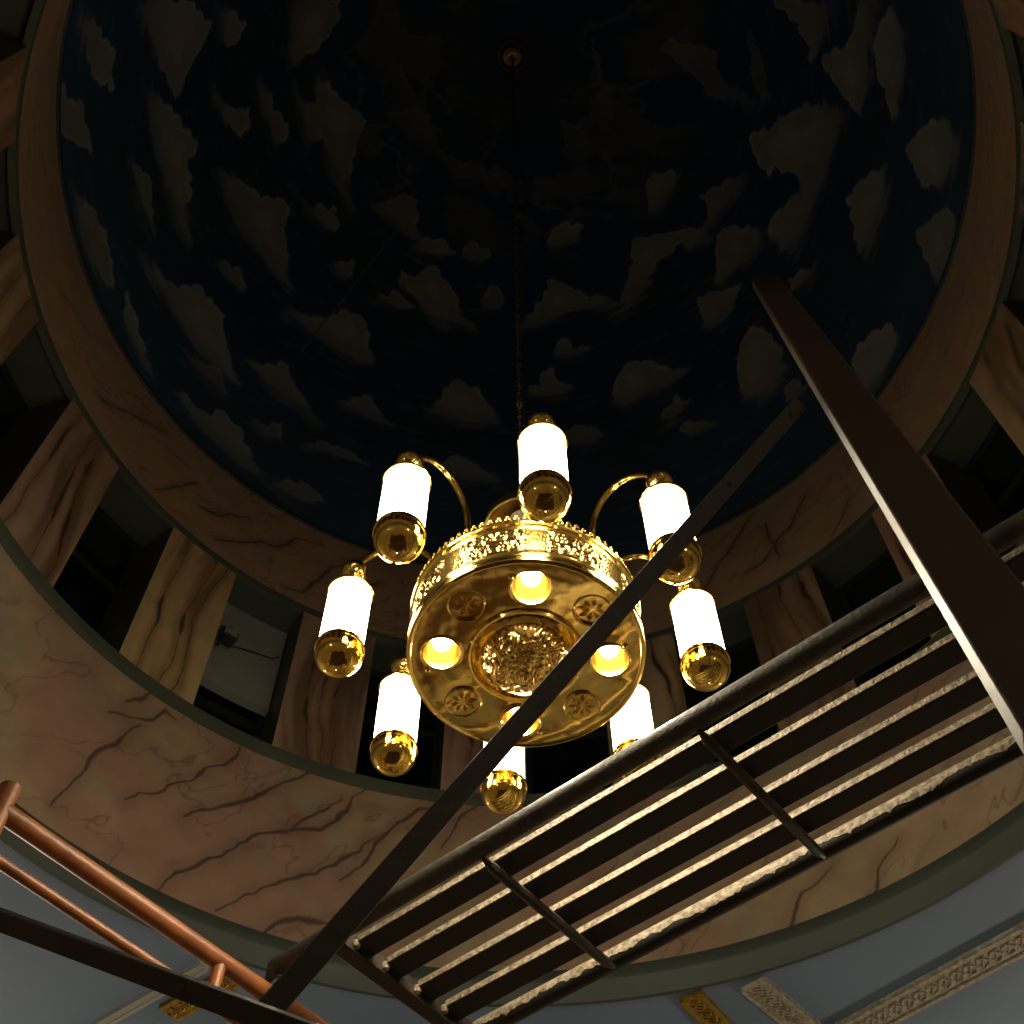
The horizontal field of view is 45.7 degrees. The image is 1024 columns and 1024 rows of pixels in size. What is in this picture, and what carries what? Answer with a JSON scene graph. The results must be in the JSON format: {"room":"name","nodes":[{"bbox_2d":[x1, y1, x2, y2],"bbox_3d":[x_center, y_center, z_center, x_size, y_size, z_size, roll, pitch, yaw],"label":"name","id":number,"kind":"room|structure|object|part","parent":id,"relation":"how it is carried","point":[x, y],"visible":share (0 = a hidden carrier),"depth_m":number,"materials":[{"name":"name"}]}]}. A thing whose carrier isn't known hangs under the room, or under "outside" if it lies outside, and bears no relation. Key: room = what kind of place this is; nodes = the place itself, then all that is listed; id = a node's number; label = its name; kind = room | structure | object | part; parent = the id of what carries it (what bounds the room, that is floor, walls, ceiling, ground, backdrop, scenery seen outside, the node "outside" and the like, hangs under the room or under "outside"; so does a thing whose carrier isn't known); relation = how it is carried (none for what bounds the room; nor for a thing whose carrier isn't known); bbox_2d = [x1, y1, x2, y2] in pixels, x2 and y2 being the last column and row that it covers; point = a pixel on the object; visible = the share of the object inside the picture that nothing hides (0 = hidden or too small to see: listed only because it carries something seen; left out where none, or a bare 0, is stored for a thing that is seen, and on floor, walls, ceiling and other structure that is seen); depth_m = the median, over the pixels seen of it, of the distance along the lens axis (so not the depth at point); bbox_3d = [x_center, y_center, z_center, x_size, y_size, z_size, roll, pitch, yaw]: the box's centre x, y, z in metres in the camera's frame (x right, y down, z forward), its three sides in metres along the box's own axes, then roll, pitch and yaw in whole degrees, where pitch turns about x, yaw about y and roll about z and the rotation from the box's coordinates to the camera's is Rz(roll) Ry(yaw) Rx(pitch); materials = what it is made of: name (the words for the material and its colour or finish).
{"room":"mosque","nodes":[
{"label":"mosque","id":0,"kind":"room"},
{"bbox_2d":[0,230,16,249],"bbox_3d":[-2.413,-0.805,5.211,0.318,1.150,0.479,0,-58,0],"label":"wall","id":1,"kind":"structure","parent":0,"point":[6,237],"depth_m":5.51,"materials":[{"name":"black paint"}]},
{"bbox_2d":[0,32,26,61],"bbox_3d":[-2.267,-1.561,4.745,0.315,1.150,0.479,17,-60,-11],"label":"wall","id":2,"kind":"structure","parent":0,"point":[9,45],"depth_m":5.05,"materials":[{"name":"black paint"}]},
{"bbox_2d":[0,46,27,151],"bbox_3d":[-2.121,-1.516,4.774,0.010,1.150,0.423,17,-60,-11],"label":"wall pier","id":3,"kind":"object","parent":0,"point":[11,68],"visible":1,"depth_m":5.12,"materials":[{"name":"paint"}]},
{"bbox_2d":[0,234,37,364],"bbox_3d":[-2.259,-0.810,5.209,0.010,1.150,0.423,-1,-58,0],"label":"wall pier","id":4,"kind":"object","parent":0,"point":[18,315],"visible":1,"depth_m":5.51,"materials":[{"name":"paint"}]},
{"bbox_2d":[0,398,71,504],"bbox_3d":[-2.233,-0.059,5.671,0.315,1.150,0.479,-19,-60,11],"label":"wall","id":5,"kind":"structure","parent":0,"point":[22,444],"depth_m":5.70,"materials":[{"name":"green paint"}]},
{"bbox_2d":[0,361,28,447],"bbox_3d":[-2.479,-0.408,5.461,0.050,1.140,0.476,-10,-59,6],"label":"window","id":6,"kind":"structure","parent":5,"relation":"in","point":[13,407],"depth_m":5.91,"materials":[{"name":"black glass"}]},
{"bbox_3d":[-2.479,-0.405,5.457,0.017,1.090,0.420,-10,-59,6],"label":"pane","id":7,"kind":"part","parent":6,"relation":"part of","materials":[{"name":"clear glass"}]},
{"bbox_2d":[0,399,118,586],"bbox_3d":[-2.089,-0.109,5.641,0.010,1.150,0.423,-19,-60,11],"label":"wall pier","id":8,"kind":"object","parent":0,"point":[51,504],"visible":1,"depth_m":5.60,"materials":[{"name":"paint"}]},
{"bbox_2d":[101,527,173,651],"bbox_3d":[-1.746,0.582,6.068,0.315,1.150,0.479,-39,-66,21],"label":"wall","id":9,"kind":"structure","parent":0,"point":[116,630],"depth_m":6.02,"materials":[{"name":"green paint"}]},
{"bbox_2d":[53,505,141,635],"bbox_3d":[-2.122,0.332,5.919,0.050,1.140,0.476,-29,-63,16],"label":"window","id":10,"kind":"structure","parent":9,"relation":"in","point":[92,581],"depth_m":6.09,"materials":[{"name":"black glass"}]},
{"bbox_2d":[193,685,265,738],"bbox_3d":[-1.475,0.912,6.279,0.476,1.140,0.050,32,-64,-18],"label":"window","id":11,"kind":"structure","parent":9,"relation":"in","point":[247,721],"depth_m":6.16,"materials":[{"name":"grey paint"}]},
{"bbox_2d":[200,602,286,716],"bbox_3d":[-1.441,0.747,6.444,0.459,0.665,0.070,32,-64,-18],"label":"window","id":12,"kind":"structure","parent":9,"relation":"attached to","point":[246,679],"depth_m":6.40,"materials":[{"name":"grey glass"}]},
{"bbox_2d":[216,625,238,647],"bbox_3d":[-1.496,0.669,6.304,0.109,0.135,0.157,35,-64,-19],"label":"floodlight","id":13,"kind":"object","parent":12,"relation":"attached to","point":[227,636],"visible":0.99,"depth_m":6.25,"materials":[{"name":"grey plastic"}]},
{"bbox_2d":[232,646,278,659],"bbox_3d":[-1.384,0.751,6.448,0.078,0.143,0.299,-40,-66,22],"label":"power cable","id":14,"kind":"object","parent":12,"relation":"attached to","point":[232,646],"visible":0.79,"depth_m":6.50,"materials":[{"name":"grey plastic"}]},
{"bbox_2d":[119,527,236,703],"bbox_3d":[-1.633,0.491,6.012,0.010,1.150,0.423,-39,-66,21],"label":"wall pier","id":15,"kind":"object","parent":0,"point":[170,637],"visible":1,"depth_m":5.97,"materials":[{"name":"paint"}]},
{"bbox_2d":[260,613,303,744],"bbox_3d":[-1.019,1.030,6.347,0.479,1.150,0.315,22,-61,-13],"label":"wall","id":16,"kind":"structure","parent":0,"point":[269,728],"depth_m":6.30,"materials":[{"name":"green paint"}]},
{"bbox_2d":[355,670,440,788],"bbox_3d":[-0.625,1.254,6.492,0.476,1.140,0.050,13,-59,-8],"label":"window","id":17,"kind":"structure","parent":16,"relation":"in","point":[423,773],"depth_m":6.51,"materials":[{"name":"black glass"}]},
{"bbox_2d":[272,612,375,772],"bbox_3d":[-0.953,0.910,6.273,0.423,1.150,0.010,22,-61,-13],"label":"wall pier","id":18,"kind":"object","parent":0,"point":[320,720],"visible":0.77,"depth_m":6.14,"materials":[{"name":"paint"}]},
{"bbox_2d":[436,721,444,788],"bbox_3d":[-0.163,1.220,6.466,0.478,1.150,0.338,0,-58,0],"label":"wall","id":19,"kind":"structure","parent":0,"point":[439,771],"depth_m":6.31,"materials":[{"name":"green paint"}]},
{"bbox_2d":[440,724,526,793],"bbox_3d":[-0.140,1.091,6.387,0.423,1.150,0.010,3,-58,-2],"label":"wall pier","id":20,"kind":"object","parent":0,"point":[459,749],"visible":0.11,"depth_m":6.16,"materials":[{"name":"paint"}]},
{"bbox_2d":[0,544,1023,970],"bbox_3d":[0.030,-0.303,4.303,4.736,0.940,4.736,13,-59,-8],"label":"wall","id":21,"kind":"structure","parent":0,"point":[218,826],"depth_m":5.18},
{"bbox_2d":[88,960,208,1023],"bbox_3d":[-1.764,2.172,5.105,1.320,0.026,0.050,-33,-64,19],"label":"trim","id":22,"kind":"structure","parent":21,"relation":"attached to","point":[199,968],"depth_m":5.00,"materials":[{"name":"grey paint"}]},
{"bbox_2d":[158,975,238,1021],"bbox_3d":[-1.282,1.987,4.992,0.375,0.027,0.110,-34,-64,19],"label":"trim","id":23,"kind":"structure","parent":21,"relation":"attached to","point":[178,1010],"depth_m":5.02,"materials":[{"name":"gold metal"}]},
{"bbox_2d":[0,801,1023,1006],"bbox_3d":[0.032,-0.024,3.851,4.800,0.149,4.800,0,-58,0],"label":"trim","id":24,"kind":"structure","parent":21,"relation":"attached to","point":[1003,839],"depth_m":4.91,"materials":[{"name":"paint"}]},
{"bbox_2d":[0,517,1023,806],"bbox_3d":[0.029,-0.550,4.704,5.240,0.075,5.240,0,-58,0],"label":"trim","id":25,"kind":"structure","parent":21,"relation":"attached to","point":[8,542],"depth_m":5.60,"materials":[{"name":"green paint"}]},
{"bbox_2d":[679,989,734,1023],"bbox_3d":[1.186,2.542,5.342,0.105,0.027,1.574,-31,-63,17],"label":"trim","id":26,"kind":"structure","parent":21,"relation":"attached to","point":[697,1003],"depth_m":5.03,"materials":[{"name":"gold metal"}]},
{"bbox_2d":[741,976,821,1023],"bbox_3d":[1.525,2.446,5.285,0.120,0.027,1.623,-37,-65,20],"label":"trim","id":27,"kind":"structure","parent":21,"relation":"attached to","point":[762,992],"depth_m":5.01,"materials":[{"name":"paint"}]},
{"bbox_2d":[835,921,1023,1023],"bbox_3d":[2.338,1.444,4.669,2.970,0.027,0.150,-40,-66,21],"label":"trim","id":28,"kind":"structure","parent":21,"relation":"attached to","point":[1007,947],"depth_m":4.95,"materials":[{"name":"paint"}]},
{"bbox_2d":[0,840,1023,1023],"bbox_3d":[-0.002,-0.415,3.532,10.000,0.001,11.000,0,-58,0],"label":"ceiling","id":29,"kind":"structure","parent":0,"point":[38,985],"depth_m":4.96,"materials":[{"name":"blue paint"}]},
{"bbox_2d":[61,0,970,561],"bbox_3d":[0.018,-2.666,8.135,4.820,3.864,4.820,0,-58,0],"label":"ceiling","id":30,"kind":"structure","parent":0,"point":[233,169],"depth_m":8.73,"materials":[{"name":"paint"}]},
{"bbox_2d":[300,221,402,351],"bbox_3d":[-1.181,-1.723,9.195,0.787,1.516,0.042,-31,-63,18],"label":"wire","id":31,"kind":"object","parent":30,"relation":"attached to","point":[402,221],"visible":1,"depth_m":9.27,"materials":[{"name":"grey"}]},
{"bbox_2d":[314,40,730,814],"bbox_3d":[0.024,-1.627,6.457,1.024,7.800,1.056,22,-61,-13],"label":"chandelier","id":32,"kind":"object","parent":30,"relation":"hanging from","point":[493,612],"visible":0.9,"depth_m":3.18,"materials":[{"name":"gold metal"}]},
{"bbox_3d":[-0.455,0.175,3.512,0.076,0.076,0.076,0,-58,0],"label":"knob","id":33,"kind":"part","parent":32,"relation":"part of","materials":[{"name":"gold metal"}]},
{"bbox_3d":[-0.330,0.194,3.485,0.261,0.360,0.019,1,-58,-1],"label":"arm","id":34,"kind":"part","parent":32,"relation":"part of","materials":[{"name":"gold metal"}]},
{"bbox_3d":[-0.330,0.470,3.695,0.076,0.076,0.076,0,-58,0],"label":"knob","id":35,"kind":"part","parent":32,"relation":"part of","materials":[{"name":"gold metal"}]},
{"bbox_3d":[-0.280,-0.133,3.323,0.076,0.076,0.076,0,-58,0],"label":"knob","id":36,"kind":"part","parent":32,"relation":"part of","materials":[{"name":"gold metal"}]},
{"bbox_3d":[-0.186,0.347,3.224,0.052,0.034,0.052,0,-58,0],"label":"bulb","id":37,"kind":"part","parent":32,"relation":"part of","materials":[{"name":"white glass"}]},
{"bbox_3d":[-0.200,-0.036,3.343,0.020,0.361,0.256,-36,-65,20],"label":"arm","id":38,"kind":"part","parent":32,"relation":"part of","materials":[{"name":"gold metal"}]},
{"bbox_3d":[0.002,-3.624,9.690,0.080,0.060,0.080,0,-58,0],"label":"canopy knob","id":39,"kind":"part","parent":32,"relation":"part of","materials":[{"name":"gold metal"}]},
{"bbox_3d":[0.007,-2.994,8.668,0.020,2.500,0.018,19,-60,-12],"label":"suspension rod","id":40,"kind":"part","parent":32,"relation":"part of","materials":[{"name":"grey"}]},
{"bbox_3d":[0.021,-1.177,5.721,0.022,4.475,0.022,40,-67,-22],"label":"chain","id":41,"kind":"part","parent":32,"relation":"part of","materials":[{"name":"gold metal"}]},
{"bbox_3d":[0.035,0.083,3.676,0.086,0.250,0.086,0,-58,0],"label":"glass","id":42,"kind":"part","parent":32,"relation":"part of","materials":[{"name":"white"}]},
{"bbox_3d":[0.037,0.398,3.164,0.236,0.068,0.235,0,-58,0],"label":"lamp shade","id":43,"kind":"part","parent":32,"relation":"part of","materials":[{"name":"gold metal"}]},
{"bbox_3d":[0.037,0.381,3.193,0.608,0.008,0.608,0,-58,0],"label":"plate","id":44,"kind":"part","parent":32,"relation":"part of","materials":[{"name":"gold metal"}]},
{"bbox_3d":[0.049,0.168,3.115,0.052,0.034,0.052,0,-58,0],"label":"bulb","id":45,"kind":"part","parent":32,"relation":"part of","materials":[{"name":"white glass"}]},
{"bbox_3d":[0.079,-0.234,3.262,0.076,0.076,0.076,0,-58,0],"label":"knob","id":46,"kind":"part","parent":32,"relation":"part of","materials":[{"name":"gold metal"}]},
{"bbox_3d":[0.259,0.368,3.238,0.052,0.034,0.052,0,-58,0],"label":"bulb","id":47,"kind":"part","parent":32,"relation":"part of","materials":[{"name":"white glass"}]},
{"bbox_3d":[0.315,0.003,3.369,0.252,0.361,0.020,-35,-64,19],"label":"arm","id":48,"kind":"part","parent":32,"relation":"part of","materials":[{"name":"gold metal"}]},
{"bbox_3d":[0.394,0.222,3.504,0.248,0.360,0.020,4,-58,-3],"label":"arm","id":49,"kind":"part","parent":32,"relation":"part of","materials":[{"name":"gold metal"}]},
{"bbox_3d":[0.408,-0.080,3.357,0.076,0.076,0.076,0,-58,0],"label":"knob","id":50,"kind":"part","parent":32,"relation":"part of","materials":[{"name":"gold metal"}]},
{"bbox_3d":[0.512,0.213,3.538,0.076,0.076,0.076,0,-58,0],"label":"knob","id":51,"kind":"part","parent":32,"relation":"part of","materials":[{"name":"gold metal"}]},
{"bbox_2d":[19,0,1015,638],"bbox_3d":[0.024,-1.399,6.081,4.820,0.962,4.820,6,-59,-4],"label":"ring","id":52,"kind":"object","parent":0,"point":[746,554],"depth_m":6.60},
{"bbox_2d":[0,0,1023,673],"bbox_3d":[0.026,-1.150,5.676,5.240,0.001,5.240,0,-58,0],"label":"windows","id":53,"kind":"structure","parent":52,"relation":"attached to","point":[29,365],"depth_m":6.24,"materials":[{"name":"black glass"}]},
{"bbox_2d":[7,0,1023,648],"bbox_3d":[0.026,-1.147,5.672,4.630,0.060,4.630,0,-58,0],"label":"trim","id":54,"kind":"structure","parent":52,"relation":"attached to","point":[36,14],"depth_m":5.90,"materials":[{"name":"green paint"}]},
{"bbox_2d":[56,0,976,565],"bbox_3d":[0.023,-1.657,6.500,4.824,0.055,4.824,0,-58,0],"label":"trim","id":55,"kind":"structure","parent":52,"relation":"attached to","point":[903,357],"depth_m":6.84,"materials":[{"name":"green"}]},
{"bbox_2d":[607,633,692,784],"bbox_3d":[0.695,1.010,6.340,0.423,1.150,0.010,-15,-59,9],"label":"wall pier","id":56,"kind":"object","parent":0,"point":[661,675],"visible":0.25,"depth_m":6.44,"materials":[{"name":"paint"}]},
{"bbox_2d":[673,635,704,765],"bbox_3d":[0.741,1.137,6.418,0.479,1.150,0.315,-15,-59,9],"label":"wall","id":57,"kind":"structure","parent":0,"point":[688,694],"depth_m":6.52,"materials":[{"name":"green paint"}]},
{"bbox_2d":[526,723,612,793],"bbox_3d":[0.312,1.311,6.530,0.476,1.140,0.050,-6,-58,3],"label":"window","id":58,"kind":"structure","parent":57,"relation":"in","point":[548,768],"depth_m":6.50,"materials":[{"name":"black glass"}]},
{"bbox_2d":[744,565,856,731],"bbox_3d":[1.440,0.678,6.138,0.423,1.150,0.010,-34,-64,19],"label":"wall pier","id":59,"kind":"object","parent":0,"point":[784,616],"visible":0.59,"depth_m":6.32,"materials":[{"name":"paint"}]},
{"bbox_2d":[811,566,871,686],"bbox_3d":[1.536,0.782,6.202,0.479,1.150,0.315,-34,-64,19],"label":"wall","id":60,"kind":"structure","parent":0,"point":[832,600],"depth_m":6.36,"materials":[{"name":"green paint"}]},
{"bbox_2d":[691,636,778,764],"bbox_3d":[1.212,1.076,6.388,0.476,1.140,0.050,-24,-61,14],"label":"window","id":61,"kind":"structure","parent":60,"relation":"in","point":[743,655],"depth_m":6.65,"materials":[{"name":"grey paint"}]},
{"bbox_2d":[872,453,944,637],"bbox_3d":[1.995,0.139,5.808,0.010,1.150,0.423,27,-62,-16],"label":"wall pier","id":62,"kind":"object","parent":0,"point":[904,564],"visible":0.14,"depth_m":6.03,"materials":[{"name":"paint"}]},
{"bbox_2d":[925,453,1014,556],"bbox_3d":[2.128,0.207,5.849,0.315,1.150,0.479,27,-62,-16],"label":"wall pier","id":63,"kind":"structure","parent":0,"point":[955,478],"depth_m":5.93,"materials":[{"name":"green paint"}]},
{"bbox_2d":[837,549,931,678],"bbox_3d":[1.951,0.580,6.085,0.050,1.140,0.476,37,-65,-20],"label":"window","id":64,"kind":"structure","parent":63,"relation":"in","point":[882,574],"depth_m":6.45,"materials":[{"name":"black glass"}]},
{"bbox_2d":[964,420,1023,546],"bbox_3d":[2.431,-0.109,5.662,0.050,1.140,0.476,17,-60,-11],"label":"window","id":65,"kind":"structure","parent":63,"relation":"in","point":[996,469],"depth_m":5.96,"materials":[{"name":"black glass"}]},
{"bbox_3d":[2.432,-0.106,5.657,0.017,1.090,0.420,17,-60,-11],"label":"pane","id":66,"kind":"part","parent":65,"relation":"part of","materials":[{"name":"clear glass"}]},
{"bbox_2d":[969,302,1023,454],"bbox_3d":[2.283,-0.533,5.394,0.010,1.150,0.423,8,-59,-5],"label":"wall pier","id":67,"kind":"object","parent":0,"point":[997,378],"visible":1,"depth_m":5.62,"materials":[{"name":"paint"}]},
{"bbox_2d":[994,0,1023,36],"bbox_3d":[1.948,-1.910,4.544,0.010,1.150,0.423,-29,-63,16],"label":"wall pier","id":68,"kind":"object","parent":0,"point":[1011,12],"visible":1,"depth_m":4.91,"materials":[{"name":"paint"}]},
{"bbox_2d":[1002,300,1023,325],"bbox_3d":[2.437,-0.511,5.408,0.315,1.150,0.479,8,-59,-5],"label":"wall","id":69,"kind":"structure","parent":0,"point":[1016,308],"depth_m":5.68,"materials":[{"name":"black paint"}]},
{"bbox_2d":[1019,121,1023,217],"bbox_3d":[2.267,-1.248,4.953,0.010,1.150,0.423,-10,-59,6],"label":"wall pier","id":70,"kind":"object","parent":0,"point":[1021,209],"visible":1,"depth_m":5.42,"materials":[{"name":"paint"}]},
{"bbox_3d":[-0.078,1.261,0.290,0.120,2.370,0.120,0,-58,0],"label":"post","id":71,"kind":"object","parent":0,"visible":0},
{"bbox_2d":[0,907,318,1023],"bbox_3d":[-0.510,0.551,1.506,0.930,0.428,0.027,-4,-58,2],"label":"rail","id":72,"kind":"object","parent":71,"relation":"attached to","point":[228,1004],"visible":1,"depth_m":1.47,"materials":[{"name":"metal"}]},
{"bbox_3d":[0.011,2.143,-0.617,10.200,0.100,11.200,0,-58,0],"label":"floor","id":73,"kind":"structure","parent":0,"visible":0},
{"bbox_2d":[0,780,327,1023],"bbox_3d":[-0.594,2.266,1.712,0.119,3.740,2.019,-35,-65,19],"label":"copper pipes","id":74,"kind":"object","parent":73,"relation":"on","point":[221,964],"visible":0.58,"depth_m":2.95,"materials":[{"name":"orange metal"}]},
{"bbox_3d":[-1.200,1.644,1.327,0.051,3.740,0.051,0,-58,0],"label":"post","id":75,"kind":"part","parent":74,"relation":"part of","materials":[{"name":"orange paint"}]},
{"bbox_3d":[-0.599,1.387,3.138,0.029,0.029,1.900,-35,-65,19],"label":"rail","id":76,"kind":"part","parent":74,"relation":"part of","materials":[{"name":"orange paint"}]},
{"bbox_2d":[265,509,1023,1023],"bbox_3d":[0.689,0.614,2.889,3.077,0.093,0.612,-35,-65,19],"label":"platform","id":77,"kind":"object","parent":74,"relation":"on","point":[362,952],"visible":0.91,"depth_m":2.98,"materials":[{"name":"wood"}]},
{"bbox_3d":[0.004,0.836,-1.357,6.400,0.012,6.400,0,-58,0],"label":"floor","id":78,"kind":"structure","parent":73,"relation":"on","visible":0},
{"bbox_3d":[0.548,0.851,0.063,0.120,2.410,0.120,0,-58,0],"label":"post","id":79,"kind":"object","parent":78,"relation":"on","visible":0},
{"bbox_2d":[752,275,1023,753],"bbox_3d":[0.697,-0.300,2.668,0.095,3.203,0.910,-22,-61,13],"label":"beam","id":80,"kind":"structure","parent":79,"relation":"on","point":[979,597],"depth_m":1.67,"materials":[{"name":"brown wood"}]},
{"bbox_2d":[238,397,805,1023],"bbox_3d":[0.138,0.206,2.007,0.968,1.366,0.030,-10,-59,6],"label":"brace","id":81,"kind":"object","parent":80,"relation":"attached to","point":[342,925],"visible":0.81,"depth_m":1.83,"materials":[{"name":"metal"}]}
]}

